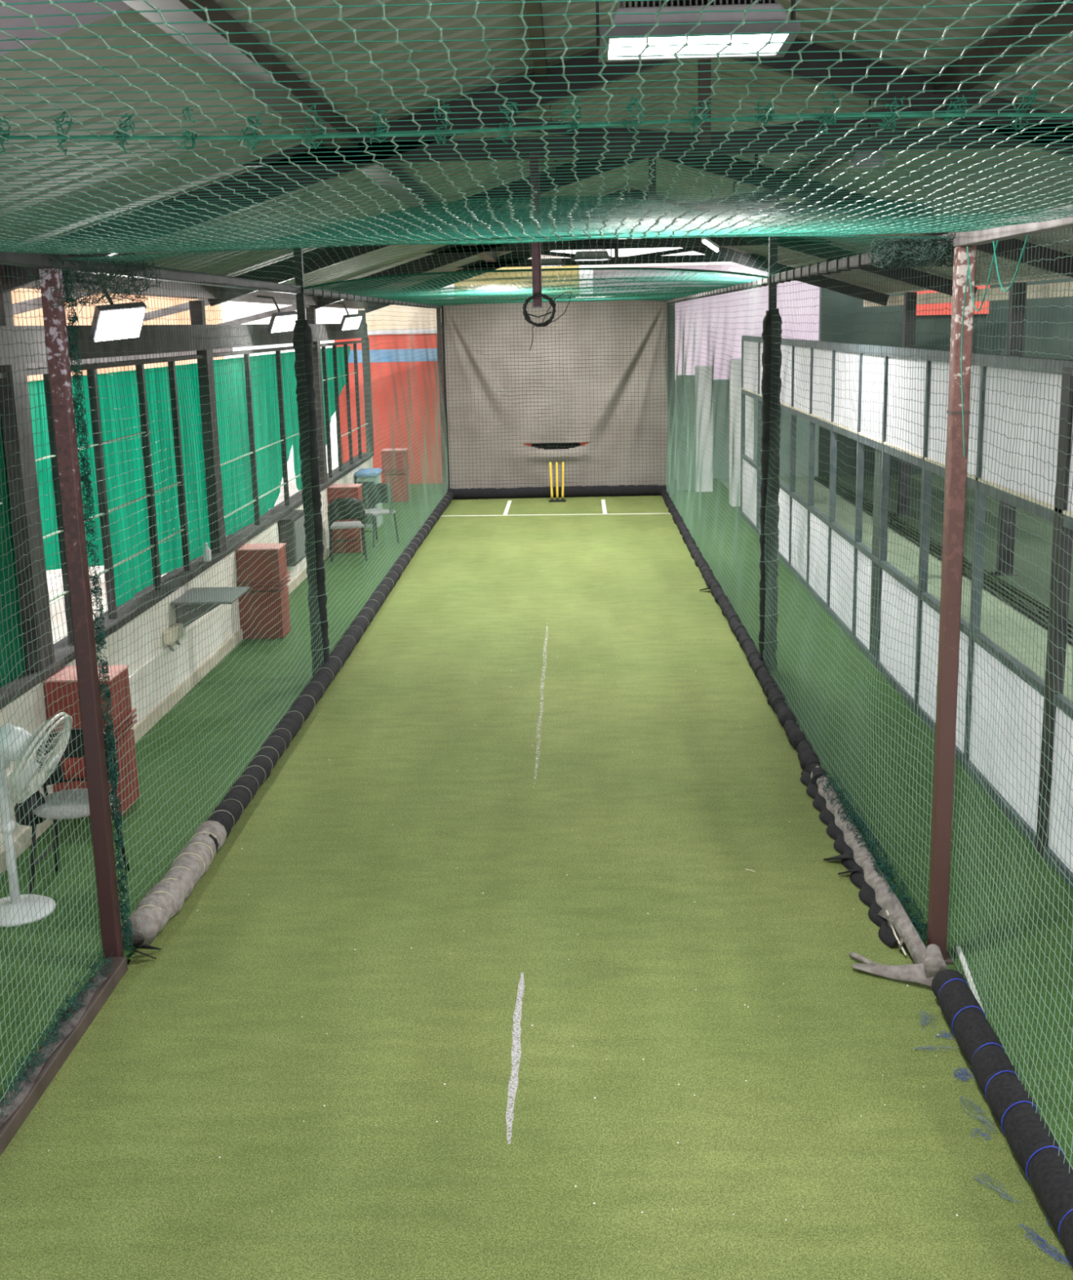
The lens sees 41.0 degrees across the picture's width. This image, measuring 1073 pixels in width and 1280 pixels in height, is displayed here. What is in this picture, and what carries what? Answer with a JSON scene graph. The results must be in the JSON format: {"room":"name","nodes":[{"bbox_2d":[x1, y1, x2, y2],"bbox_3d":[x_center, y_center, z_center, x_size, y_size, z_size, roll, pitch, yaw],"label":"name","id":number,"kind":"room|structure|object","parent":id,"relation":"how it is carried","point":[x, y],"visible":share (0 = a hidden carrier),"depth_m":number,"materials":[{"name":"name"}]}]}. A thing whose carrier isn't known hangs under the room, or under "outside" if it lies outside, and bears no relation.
{"room":"sports facility","nodes":[
{"label":"sports facility","id":0,"kind":"room"},
{"bbox_2d":[0,457,373,850],"bbox_3d":[-2.863,-0.143,11.970,0.192,0.850,21.300,-1,12,2],"label":"wall","id":1,"kind":"structure","parent":0,"point":[166,620],"depth_m":10.72,"materials":[{"name":"white paint"}]},
{"bbox_2d":[0,291,54,670],"bbox_3d":[-2.952,-0.896,8.200,0.125,2.150,0.220,-1,12,2],"label":"pillar","id":2,"kind":"structure","parent":1,"relation":"attached to","point":[28,442],"depth_m":8.18,"materials":[{"name":"grey metal"}]},
{"bbox_2d":[35,361,191,644],"bbox_3d":[-2.896,-1.043,9.971,0.045,1.670,3.185,-1,12,2],"label":"window","id":3,"kind":"structure","parent":1,"relation":"in","point":[109,572],"depth_m":9.74,"materials":[{"name":"metal"}]},
{"bbox_2d":[27,363,210,606],"bbox_3d":[-2.937,-1.141,10.445,0.076,1.600,4.250,-1,12,2],"label":"cloth","id":4,"kind":"object","parent":3,"relation":"hanging from","point":[44,500],"visible":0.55,"depth_m":10.49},
{"bbox_2d":[0,546,329,874],"bbox_3d":[-2.762,0.222,12.048,0.018,0.100,21.300,-1,12,2],"label":"baseboard","id":5,"kind":"structure","parent":1,"relation":"attached to","point":[206,668],"depth_m":10.90,"materials":[{"name":"paint"}]},
{"bbox_2d":[163,622,183,651],"bbox_3d":[-2.767,-0.012,10.952,0.065,0.171,0.340,-1,12,2],"label":"box","id":6,"kind":"object","parent":1,"relation":"attached to","point":[177,633],"visible":0.75,"depth_m":10.87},
{"bbox_2d":[0,323,368,377],"bbox_3d":[-2.909,-2.384,11.527,0.160,0.280,21.400,-1,12,2],"label":"beam","id":7,"kind":"structure","parent":1,"relation":"attached to","point":[184,333],"depth_m":10.74,"materials":[{"name":"grey metal"}]},
{"bbox_2d":[0,452,373,709],"bbox_3d":[-2.864,-0.582,11.873,0.210,0.050,21.300,-1,12,2],"label":"window sill","id":8,"kind":"structure","parent":1,"relation":"on","point":[172,584],"depth_m":10.64,"materials":[{"name":"grey metal"}]},
{"bbox_2d":[189,300,226,552],"bbox_3d":[-2.852,-1.838,12.456,0.125,2.150,0.220,-1,12,2],"label":"trim","id":9,"kind":"structure","parent":1,"relation":"attached to","point":[193,304],"depth_m":12.41,"materials":[{"name":"grey metal"}]},
{"bbox_2d":[170,586,249,628],"bbox_3d":[-2.553,-0.234,11.318,0.470,0.255,0.640,-1,12,2],"label":"table","id":10,"kind":"object","parent":1,"relation":"attached to","point":[188,616],"visible":0.92,"depth_m":11.15,"materials":[{"name":"grey metal"}]},
{"bbox_2d":[220,351,301,524],"bbox_3d":[-2.778,-2.156,15.006,0.045,1.670,4.700,-1,12,2],"label":"window","id":11,"kind":"structure","parent":1,"relation":"in","point":[251,424],"depth_m":14.25,"materials":[{"name":"metal"}]},
{"bbox_2d":[213,351,302,536],"bbox_3d":[-2.833,-2.150,14.983,0.075,1.610,4.950,-1,12,2],"label":"cloth","id":12,"kind":"object","parent":11,"relation":"hanging from","point":[241,409],"visible":0.53,"depth_m":14.50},
{"bbox_2d":[279,509,306,566],"bbox_3d":[-2.610,-1.105,15.491,0.160,0.500,0.800,-1,12,2],"label":"utility box","id":13,"kind":"object","parent":1,"relation":"attached to","point":[286,520],"visible":0.46,"depth_m":15.14,"materials":[{"name":"grey metal"}]},
{"bbox_2d":[306,306,328,484],"bbox_3d":[-2.727,-3.021,17.805,0.125,2.150,0.220,-1,12,2],"label":"trim","id":14,"kind":"structure","parent":1,"relation":"attached to","point":[323,466],"depth_m":17.75,"materials":[{"name":"grey metal"}]},
{"bbox_2d":[321,343,367,477],"bbox_3d":[-2.662,-3.257,19.984,0.045,1.670,4.100,-1,12,2],"label":"window","id":15,"kind":"structure","parent":1,"relation":"in","point":[345,346],"depth_m":19.39,"materials":[{"name":"metal"}]},
{"bbox_2d":[320,346,350,440],"bbox_3d":[-2.717,-3.173,19.492,0.085,1.560,3.100,-1,12,2],"label":"cloth","id":16,"kind":"object","parent":15,"relation":"hanging from","point":[332,402],"visible":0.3,"depth_m":19.30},
{"bbox_2d":[359,310,373,453],"bbox_3d":[-2.626,-3.971,22.100,0.125,2.150,0.220,-1,12,2],"label":"trim","id":17,"kind":"structure","parent":1,"relation":"attached to","point":[370,435],"depth_m":22.05,"materials":[{"name":"grey metal"}]},
{"bbox_2d":[0,0,679,295],"bbox_3d":[-0.943,-3.574,11.519,3.850,1.202,25.988,-1,12,2],"label":"ceiling","id":18,"kind":"structure","parent":0,"point":[483,9],"depth_m":6.43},
{"bbox_2d":[0,38,1072,293],"bbox_3d":[1.015,-2.577,7.653,8.149,1.414,0.100,-1,12,2],"label":"roof truss","id":19,"kind":"object","parent":18,"relation":"attached to","point":[795,46],"visible":0.52,"depth_m":7.59,"materials":[{"name":"metal"}]},
{"bbox_2d":[529,152,543,308],"bbox_3d":[-0.003,-2.188,7.691,0.060,0.802,0.050,-1,12,2],"label":"channel","id":20,"kind":"object","parent":19,"relation":"hanging from","point":[535,246],"visible":0.7,"depth_m":7.72,"materials":[{"name":"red metal"}]},
{"bbox_2d":[522,291,572,351],"bbox_3d":[0.059,-1.722,7.762,0.269,0.307,0.066,-1,12,2],"label":"cable coil","id":21,"kind":"object","parent":20,"relation":"hanging from","point":[527,317],"visible":1,"depth_m":7.73,"materials":[{"name":"black plastic"}]},
{"bbox_2d":[730,0,1072,222],"bbox_3d":[2.249,-3.787,11.505,0.160,0.090,25.200,-1,12,2],"label":"roof purlin","id":22,"kind":"structure","parent":19,"relation":"attached to","point":[1068,7],"depth_m":6.57,"materials":[{"name":"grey metal"}]},
{"bbox_2d":[531,231,564,266],"bbox_3d":[0.168,-5.659,20.770,0.480,0.495,0.290,-1,12,2],"label":"light","id":23,"kind":"object","parent":18,"relation":"hanging from","point":[548,262],"visible":0.6,"depth_m":20.69,"materials":[{"name":"white"}]},
{"bbox_2d":[571,195,612,261],"bbox_3d":[0.652,-4.915,17.133,0.480,0.746,0.290,-1,12,2],"label":"light","id":24,"kind":"object","parent":18,"relation":"hanging from","point":[599,252],"visible":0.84,"depth_m":17.09,"materials":[{"name":"white"}]},
{"bbox_2d":[364,221,889,313],"bbox_3d":[1.354,-5.783,22.149,8.149,1.414,0.100,-1,12,2],"label":"roof truss","id":25,"kind":"object","parent":18,"relation":"attached to","point":[526,255],"visible":0.44,"depth_m":22.10,"materials":[{"name":"metal"}]},
{"bbox_2d":[208,155,1072,306],"bbox_3d":[1.128,-3.646,12.485,8.149,1.414,0.100,-1,12,2],"label":"roof truss","id":26,"kind":"object","parent":18,"relation":"attached to","point":[1002,246],"visible":0.2,"depth_m":12.41,"materials":[{"name":"metal"}]},
{"bbox_2d":[0,264,368,308],"bbox_3d":[-2.909,-2.802,11.434,0.180,0.135,21.400,-1,12,2],"label":"trim","id":27,"kind":"structure","parent":26,"relation":"attached to","point":[159,291],"depth_m":11.75,"materials":[{"name":"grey metal"}]},
{"bbox_2d":[75,280,146,342],"bbox_3d":[-2.659,-2.070,9.023,0.342,0.388,0.280,-13,17,-43],"label":"light","id":28,"kind":"object","parent":27,"relation":"attached to","point":[118,311],"visible":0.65,"depth_m":8.97,"materials":[{"name":"white"}]},
{"bbox_2d":[257,294,297,333],"bbox_3d":[-2.552,-3.221,14.194,0.269,0.372,0.314,11,17,43],"label":"light","id":29,"kind":"object","parent":27,"relation":"attached to","point":[283,320],"visible":0.83,"depth_m":14.14,"materials":[{"name":"white"}]},
{"bbox_2d":[334,302,362,330],"bbox_3d":[-2.449,-4.193,18.586,0.269,0.372,0.314,11,17,43],"label":"light","id":30,"kind":"object","parent":27,"relation":"attached to","point":[345,323],"visible":0.57,"depth_m":18.53,"materials":[{"name":"white"}]},
{"bbox_2d":[308,187,977,309],"bbox_3d":[1.242,-4.725,17.366,8.149,1.414,0.100,-1,12,2],"label":"roof truss","id":31,"kind":"object","parent":18,"relation":"attached to","point":[545,246],"visible":0.44,"depth_m":17.33,"materials":[{"name":"metal"}]},
{"bbox_2d":[122,0,497,262],"bbox_3d":[-0.935,-3.543,11.634,0.160,0.090,25.200,-1,12,2],"label":"roof purlin","id":32,"kind":"structure","parent":31,"relation":"attached to","point":[137,5],"depth_m":5.32,"materials":[{"name":"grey metal"}]},
{"bbox_2d":[524,0,561,226],"bbox_3d":[0.118,-3.872,11.537,0.060,0.090,25.200,-1,12,2],"label":"roof purlin","id":33,"kind":"structure","parent":31,"relation":"attached to","point":[534,8],"depth_m":6.65,"materials":[{"name":"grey metal"}]},
{"bbox_2d":[595,0,800,62],"bbox_3d":[0.532,-2.306,4.805,0.670,0.625,0.381,-1,12,2],"label":"light","id":34,"kind":"object","parent":18,"relation":"hanging from","point":[675,6],"visible":0.84,"depth_m":4.71,"materials":[{"name":"white"}]},
{"bbox_2d":[334,333,590,484],"bbox_3d":[-0.596,-4.174,25.803,5.950,2.660,0.150,-1,12,2],"label":"wall","id":35,"kind":"structure","parent":0,"point":[385,371],"depth_m":25.78,"materials":[{"name":"red paint"}]},
{"bbox_2d":[349,348,443,363],"bbox_3d":[-0.617,-5.110,25.594,5.950,0.220,0.155,-1,12,2],"label":"trim","id":36,"kind":"structure","parent":35,"relation":"attached to","point":[384,359],"depth_m":25.57,"materials":[{"name":"blue paint"}]},
{"bbox_2d":[367,328,437,334],"bbox_3d":[-0.626,-5.511,25.508,5.950,0.080,0.190,-1,12,2],"label":"trim","id":37,"kind":"structure","parent":35,"relation":"on","point":[413,330],"depth_m":25.46,"materials":[{"name":"white paint"}]},
{"bbox_2d":[0,475,1072,1167],"bbox_3d":[3.298,0.044,12.738,12.500,0.120,27.000,-1,12,2],"label":"floor","id":38,"kind":"structure","parent":0,"point":[884,688],"depth_m":8.29,"materials":[{"name":"carpet"}]},
{"bbox_2d":[0,711,72,927],"bbox_3d":[-2.512,0.859,6.971,0.552,1.032,0.492,-1,12,2],"label":"pedestal fan","id":39,"kind":"object","parent":38,"relation":"on","point":[66,716],"visible":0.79,"depth_m":6.94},
{"bbox_2d":[8,711,72,804],"bbox_3d":[-2.380,0.566,6.901,0.268,0.435,0.483,-1,12,2],"label":"grille","id":40,"kind":"object","parent":39,"relation":"attached to","point":[17,788],"depth_m":6.84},
{"bbox_2d":[29,728,129,893],"bbox_3d":[-2.385,0.890,7.407,0.422,0.782,0.418,-1,12,2],"label":"chair","id":41,"kind":"object","parent":38,"relation":"on","point":[68,749],"visible":0.43,"depth_m":7.48,"materials":[{"name":"grey plastic"}]},
{"bbox_2d":[13,779,50,826],"bbox_3d":[-2.583,0.822,7.331,0.166,0.258,0.166,3,13,19],"label":"bag","id":42,"kind":"object","parent":41,"relation":"hanging from","point":[34,799],"visible":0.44,"depth_m":7.28,"materials":[{"name":"black fabric"}]},
{"bbox_2d":[0,938,161,1155],"bbox_3d":[-1.931,1.812,4.628,0.218,0.154,4.166,-1,12,3],"label":"rail","id":43,"kind":"object","parent":38,"relation":"on","point":[73,1024],"visible":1,"depth_m":5.64,"materials":[{"name":"brown metal"}]},
{"bbox_2d":[39,267,131,972],"bbox_3d":[-1.940,-0.013,6.158,0.120,3.060,0.120,-1,12,2],"label":"net post","id":44,"kind":"object","parent":38,"relation":"on","point":[54,317],"visible":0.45,"depth_m":6.11,"materials":[{"name":"metal"}]},
{"bbox_2d":[41,665,139,817],"bbox_3d":[-2.646,0.604,8.584,0.424,0.840,0.383,-1,12,2],"label":"cabinet","id":45,"kind":"object","parent":38,"relation":"on","point":[123,673],"visible":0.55,"depth_m":8.47,"materials":[{"name":"brick"}]},
{"bbox_2d":[235,542,290,639],"bbox_3d":[-2.534,-0.456,13.377,0.424,0.840,0.383,-1,12,2],"label":"cabinet","id":46,"kind":"object","parent":38,"relation":"on","point":[250,571],"visible":0.87,"depth_m":13.23,"materials":[{"name":"red paint"}]},
{"bbox_2d":[293,248,329,676],"bbox_3d":[-1.800,-1.362,11.419,0.161,3.420,0.162,-1,12,2],"label":"net post","id":47,"kind":"object","parent":38,"relation":"on","point":[314,471],"visible":0.84,"depth_m":11.39,"materials":[{"name":"metal"}]},
{"bbox_2d":[0,247,440,308],"bbox_3d":[-1.827,-2.930,12.123,0.082,0.074,22.450,-1,12,2],"label":"rail","id":48,"kind":"object","parent":47,"relation":"attached to","point":[24,260],"visible":0.6,"depth_m":7.80,"materials":[{"name":"metal"}]},
{"bbox_2d":[64,195,946,288],"bbox_3d":[-0.075,-2.421,8.390,3.662,0.533,5.500,-1,12,2],"label":"net","id":49,"kind":"object","parent":48,"relation":"attached to","point":[144,256],"visible":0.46,"depth_m":8.64,"materials":[{"name":"fabric"}]},
{"bbox_2d":[306,269,765,306],"bbox_3d":[0.130,-4.104,17.039,3.664,0.137,12.168,-1,12,2],"label":"net","id":50,"kind":"object","parent":48,"relation":"attached to","point":[438,298],"visible":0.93,"depth_m":13.44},
{"bbox_2d":[0,0,1072,254],"bbox_3d":[-0.194,-1.035,3.192,3.666,0.123,5.287,-1,12,2],"label":"net","id":51,"kind":"object","parent":48,"relation":"attached to","point":[632,230],"visible":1,"depth_m":2.58,"materials":[{"name":"fabric"}]},
{"bbox_2d":[326,483,365,553],"bbox_3d":[-2.418,-1.550,18.326,0.424,0.840,0.383,-1,12,2],"label":"wall block","id":52,"kind":"object","parent":38,"relation":"on","point":[341,492],"visible":0.34,"depth_m":18.20,"materials":[{"name":"red paint"}]},
{"bbox_2d":[328,497,367,562],"bbox_3d":[-2.344,-1.388,17.727,0.463,0.782,0.466,-3,13,-10],"label":"chair","id":53,"kind":"object","parent":38,"relation":"on","point":[343,500],"visible":0.63,"depth_m":17.51,"materials":[{"name":"black plastic"}]},
{"bbox_2d":[356,474,382,528],"bbox_3d":[-2.399,-2.003,20.655,0.290,0.720,0.520,-1,12,2],"label":"base cabinet","id":54,"kind":"object","parent":38,"relation":"on","point":[378,477],"visible":0.41,"depth_m":20.40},
{"bbox_2d":[355,467,382,477],"bbox_3d":[-2.403,-2.396,20.568,0.320,0.075,0.560,-1,12,2],"label":"cushion","id":55,"kind":"object","parent":54,"relation":"on","point":[379,472],"visible":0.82,"depth_m":20.31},
{"bbox_2d":[364,483,399,547],"bbox_3d":[-2.137,-1.650,18.893,0.463,0.782,0.466,10,16,41],"label":"chair","id":56,"kind":"object","parent":38,"relation":"on","point":[372,502],"visible":0.66,"depth_m":18.99,"materials":[{"name":"black plastic"}]},
{"bbox_2d":[381,448,410,502],"bbox_3d":[-2.297,-2.694,23.500,0.424,0.840,0.383,-1,12,2],"label":"wall block","id":57,"kind":"object","parent":38,"relation":"on","point":[401,468],"visible":0.41,"depth_m":23.33,"materials":[{"name":"brick"}]},
{"bbox_2d":[436,310,447,496],"bbox_3d":[-1.538,-3.869,23.357,0.070,3.160,0.070,-1,12,2],"label":"net post","id":58,"kind":"object","parent":38,"relation":"on","point":[437,311],"visible":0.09,"depth_m":23.34,"materials":[{"name":"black metal"}]},
{"bbox_2d":[0,495,1072,1279],"bbox_3d":[0.063,0.251,11.604,3.599,0.108,24.550,-1,12,2],"label":"pitch","id":59,"kind":"object","parent":38,"relation":"on","point":[600,618],"depth_m":5.98,"materials":[{"name":"carpet"}]},
{"bbox_2d":[122,820,226,946],"bbox_3d":[-1.806,1.208,7.279,0.194,0.181,1.319,-1,12,2],"label":"roll","id":60,"kind":"object","parent":59,"relation":"on","point":[164,900],"visible":0.98,"depth_m":7.08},
{"bbox_2d":[203,491,453,853],"bbox_3d":[-1.610,-0.624,15.601,0.198,0.165,16.167,-1,12,2],"label":"pipe","id":61,"kind":"object","parent":59,"relation":"on","point":[228,811],"visible":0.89,"depth_m":10.55,"materials":[{"name":"black plastic"}]},
{"bbox_2d":[0,248,448,1111],"bbox_3d":[-1.716,-1.556,12.808,0.250,3.154,21.621,-1,12,2],"label":"net","id":62,"kind":"object","parent":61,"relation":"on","point":[86,482],"visible":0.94,"depth_m":7.64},
{"bbox_2d":[549,462,566,502],"bbox_3d":[0.328,-2.513,22.835,0.270,0.630,0.100,-1,12,2],"label":"stump","id":63,"kind":"object","parent":59,"relation":"on","point":[552,500],"visible":1,"depth_m":22.83,"materials":[{"name":"yellow plastic"}]},
{"bbox_2d":[446,484,670,499],"bbox_3d":[0.346,-2.412,23.456,3.647,0.198,0.194,-1,12,2],"label":"roll","id":64,"kind":"object","parent":59,"relation":"on","point":[622,490],"visible":0.96,"depth_m":23.39,"materials":[{"name":"black fabric"}]},
{"bbox_2d":[660,488,829,783],"bbox_3d":[1.894,-0.771,16.025,0.164,0.150,15.132,-1,12,2],"label":"roll","id":65,"kind":"object","parent":59,"relation":"on","point":[809,759],"visible":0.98,"depth_m":11.56,"materials":[{"name":"black plastic"}]},
{"bbox_2d":[849,894,947,986],"bbox_3d":[1.562,1.335,6.389,0.370,0.154,0.732,-1,12,2],"label":"wrapping","id":66,"kind":"object","parent":59,"relation":"on","point":[929,962],"visible":0.93,"depth_m":6.24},
{"bbox_2d":[960,1095,995,1132],"bbox_3d":[1.568,1.685,5.110,0.062,0.006,0.241,-4,13,-11],"label":"clump","id":67,"kind":"object","parent":59,"relation":"on","point":[980,1119],"visible":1,"depth_m":5.11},
{"bbox_2d":[973,1172,1021,1202],"bbox_3d":[1.501,1.783,4.676,0.058,0.006,0.184,-9,15,-32],"label":"clump","id":68,"kind":"object","parent":59,"relation":"on","point":[1004,1197],"visible":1,"depth_m":4.68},
{"bbox_2d":[932,968,1072,1264],"bbox_3d":[1.665,1.707,4.718,0.158,0.146,2.554,-1,12,2],"label":"roll","id":69,"kind":"object","parent":59,"relation":"on","point":[1051,1180],"visible":0.98,"depth_m":4.97,"materials":[{"name":"black fabric"}]},
{"bbox_2d":[1017,1223,1072,1266],"bbox_3d":[1.549,1.845,4.386,0.045,0.006,0.229,-7,14,-24],"label":"clump","id":70,"kind":"object","parent":59,"relation":"on","point":[1038,1237],"visible":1,"depth_m":4.38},
{"bbox_2d":[532,442,580,449],"bbox_3d":[0.335,-3.155,24.618,0.840,1.140,0.080,-1,12,2],"label":"hole","id":71,"kind":"object","parent":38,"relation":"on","point":[542,446],"visible":0.02,"depth_m":24.54,"materials":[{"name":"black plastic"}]},
{"bbox_2d":[669,302,675,494],"bbox_3d":[2.196,-3.932,23.256,0.090,3.160,0.090,-1,12,2],"label":"net post","id":72,"kind":"object","parent":38,"relation":"on","point":[671,331],"visible":0.34,"depth_m":23.21,"materials":[{"name":"grey metal"}]},
{"bbox_2d":[440,300,670,488],"bbox_3d":[0.357,-3.948,23.274,3.756,3.067,0.151,-1,12,1],"label":"cloth","id":73,"kind":"object","parent":72,"relation":"hanging from","point":[623,350],"visible":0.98,"depth_m":23.28,"materials":[{"name":"fabric"}]},
{"bbox_2d":[758,236,782,670],"bbox_3d":[1.844,-1.423,11.320,0.161,3.420,0.162,4,14,24],"label":"net post","id":74,"kind":"object","parent":38,"relation":"on","point":[768,333],"visible":0.83,"depth_m":11.28,"materials":[{"name":"metal"}]},
{"bbox_2d":[666,204,1072,303],"bbox_3d":[1.857,-2.992,12.023,0.082,0.074,22.450,-1,12,2],"label":"rail","id":75,"kind":"object","parent":74,"relation":"attached to","point":[1000,233],"visible":0.53,"depth_m":5.78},
{"bbox_2d":[441,300,669,488],"bbox_3d":[0.322,-3.908,23.202,3.617,2.999,0.057,-1,12,1],"label":"net","id":76,"kind":"object","parent":75,"relation":"hanging from","point":[649,304],"visible":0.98,"depth_m":23.20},
{"bbox_2d":[665,226,1072,1173],"bbox_3d":[1.716,-1.578,12.723,0.438,3.142,21.622,-1,12,1],"label":"net","id":77,"kind":"object","parent":75,"relation":"hanging from","point":[893,260],"visible":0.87,"depth_m":7.26,"materials":[{"name":"fabric"}]},
{"bbox_2d":[721,476,1072,701],"bbox_3d":[3.769,-0.007,12.613,1.650,0.012,26.800,-1,12,2],"label":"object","id":78,"kind":"object","parent":38,"relation":"on","point":[1006,608],"visible":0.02,"depth_m":14.29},
{"bbox_2d":[893,292,916,515],"bbox_3d":[5.194,-3.285,20.153,0.240,3.100,0.240,-1,12,2],"label":"post","id":79,"kind":"object","parent":38,"relation":"on","point":[905,468],"visible":0.43,"depth_m":20.25,"materials":[{"name":"metal"}]},
{"bbox_2d":[814,476,1072,645],"bbox_3d":[4.703,-0.008,12.437,0.247,0.022,26.500,-1,12,2],"label":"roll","id":80,"kind":"object","parent":38,"relation":"on","point":[970,568],"visible":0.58,"depth_m":15.28,"materials":[{"name":"black plastic"}]},
{"bbox_2d":[828,474,1072,623],"bbox_3d":[7.122,-0.064,12.522,4.440,0.012,26.800,-1,12,2],"label":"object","id":81,"kind":"object","parent":38,"relation":"on","point":[1033,524],"visible":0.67,"depth_m":18.81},
{"bbox_2d":[927,245,976,964],"bbox_3d":[1.744,-0.076,6.058,0.120,3.060,0.120,-1,12,2],"label":"net post","id":82,"kind":"object","parent":38,"relation":"on","point":[956,475],"visible":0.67,"depth_m":6.01,"materials":[{"name":"metal"}]},
{"bbox_2d":[955,946,984,1010],"bbox_3d":[1.859,1.452,6.168,0.022,0.014,0.624,0,13,8],"label":"strip","id":83,"kind":"object","parent":38,"relation":"on","point":[962,955],"visible":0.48,"depth_m":6.21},
{"bbox_2d":[991,282,1027,575],"bbox_3d":[5.082,-2.227,15.370,0.240,3.100,0.240,-1,12,2],"label":"post","id":84,"kind":"object","parent":38,"relation":"on","point":[1006,557],"visible":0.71,"depth_m":15.47,"materials":[{"name":"metal"}]},
{"bbox_2d":[676,374,695,489],"bbox_3d":[2.495,-3.467,24.043,0.300,1.900,0.150,-1,12,2],"label":"trim","id":85,"kind":"structure","parent":0,"point":[687,378],"depth_m":23.96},
{"bbox_2d":[695,365,713,492],"bbox_3d":[2.773,-3.496,23.799,0.270,2.050,0.300,-1,12,2],"label":"curtain","id":86,"kind":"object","parent":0,"point":[708,372],"depth_m":23.65,"materials":[{"name":"white fabric"}]},
{"bbox_2d":[729,358,754,506],"bbox_3d":[3.122,-3.155,21.869,0.320,2.200,0.400,-1,12,2],"label":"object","id":87,"kind":"structure","parent":0,"point":[739,366],"depth_m":21.67,"materials":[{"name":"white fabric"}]},
{"bbox_2d":[625,0,1072,293],"bbox_3d":[3.116,-3.589,11.420,4.270,1.311,25.988,-1,12,2],"label":"ceiling","id":88,"kind":"structure","parent":0,"point":[976,11],"depth_m":9.27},
{"bbox_2d":[702,188,719,252],"bbox_3d":[1.862,-4.487,15.355,0.050,0.638,0.636,3,13,20],"label":"tube light","id":89,"kind":"object","parent":88,"relation":"hanging from","point":[711,242],"visible":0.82,"depth_m":15.35,"materials":[{"name":"white paint"}]},
{"bbox_2d":[733,154,779,217],"bbox_3d":[1.749,-3.677,11.439,0.360,0.573,0.240,-1,12,2],"label":"light","id":90,"kind":"object","parent":88,"relation":"hanging from","point":[756,155],"visible":0.52,"depth_m":11.40,"materials":[{"name":"white"}]},
{"bbox_2d":[848,99,889,168],"bbox_3d":[1.971,-3.019,8.506,0.236,0.422,0.240,-1,12,2],"label":"lamp","id":91,"kind":"object","parent":88,"relation":"hanging from","point":[869,125],"visible":0.34,"depth_m":8.47,"materials":[{"name":"black plastic"}]},
{"bbox_2d":[863,281,1072,306],"bbox_3d":[5.302,-2.881,11.532,0.170,0.140,26.000,-1,12,2],"label":"trim","id":92,"kind":"structure","parent":88,"relation":"attached to","point":[1042,295],"depth_m":16.69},
{"bbox_2d":[968,48,1072,112],"bbox_3d":[2.145,-2.157,4.800,0.024,0.064,5.400,-1,12,2],"label":"conduit","id":93,"kind":"object","parent":88,"relation":"attached to","point":[1055,58],"visible":0.67,"depth_m":6.40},
{"bbox_2d":[675,277,1072,479],"bbox_3d":[6.086,-4.876,25.414,7.450,3.900,0.200,-1,12,2],"label":"wall","id":94,"kind":"structure","parent":0,"point":[881,328],"depth_m":25.20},
{"bbox_2d":[911,284,990,315],"bbox_3d":[7.182,-5.957,25.024,1.400,0.570,0.035,-1,12,2],"label":"trim","id":95,"kind":"structure","parent":94,"relation":"attached to","point":[920,307],"depth_m":25.05,"materials":[{"name":"red paint"}]},
{"bbox_2d":[740,335,1072,889],"bbox_3d":[2.797,-1.289,12.608,0.070,2.560,16.700,-1,12,2],"label":"wall","id":96,"kind":"structure","parent":0,"point":[933,386],"depth_m":9.31,"materials":[{"name":"metal"}]},
{"label":"outside","id":97,"kind":"structure","parent":0,"visible":0},
{"bbox_2d":[46,436,338,644],"bbox_3d":[-8.132,-1.111,19.921,10.700,0.150,41.000,-1,12,2],"label":"ground","id":98,"kind":"structure","parent":97,"point":[293,485],"depth_m":17.20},
{"bbox_2d":[10,288,224,382],"bbox_3d":[-7.526,-2.515,15.499,0.760,4.470,33.160,-1,12,2],"label":"neighbouring building","id":99,"kind":"structure","parent":98,"relation":"on","point":[164,303],"depth_m":24.19,"materials":[{"name":"white paint"}]},
{"bbox_2d":[12,291,309,373],"bbox_3d":[-4.104,-1.788,14.555,2.347,3.304,19.000,-1,12,2],"label":"frame","id":100,"kind":"object","parent":98,"relation":"on","point":[35,306],"visible":0.09,"depth_m":16.43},
{"bbox_2d":[358,289,441,330],"bbox_3d":[-2.826,-5.734,30.299,1.860,4.170,0.660,-1,12,2],"label":"neighbouring building","id":101,"kind":"structure","parent":98,"relation":"on","point":[411,312],"depth_m":29.84,"materials":[{"name":"white paint"}]},
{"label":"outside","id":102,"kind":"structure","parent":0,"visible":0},
{"bbox_2d":[454,254,579,298],"bbox_3d":[-0.351,-5.609,29.244,2.660,4.270,0.660,-1,12,2],"label":"neighbouring building","id":103,"kind":"structure","parent":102,"point":[500,275],"depth_m":28.63,"materials":[{"name":"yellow paint"}]},
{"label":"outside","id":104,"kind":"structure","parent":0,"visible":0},
{"bbox_2d":[589,262,820,380],"bbox_3d":[3.782,-5.954,30.608,5.260,4.170,0.660,-1,12,2],"label":"curtain","id":105,"kind":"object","parent":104,"point":[762,300],"visible":0.14,"depth_m":30.13,"materials":[{"name":"fabric"}]},
{"bbox_3d":[-2.981,-0.235,6.318,0.045,1.670,3.300,-1,12,2],"label":"window","id":106,"kind":"structure","parent":0,"visible":0},
{"bbox_2d":[0,408,26,687],"bbox_3d":[-3.041,-0.146,5.968,0.077,1.650,4.575,-1,12,2],"label":"cloth","id":107,"kind":"object","parent":106,"relation":"hanging from","point":[9,534],"visible":0.86,"depth_m":8.07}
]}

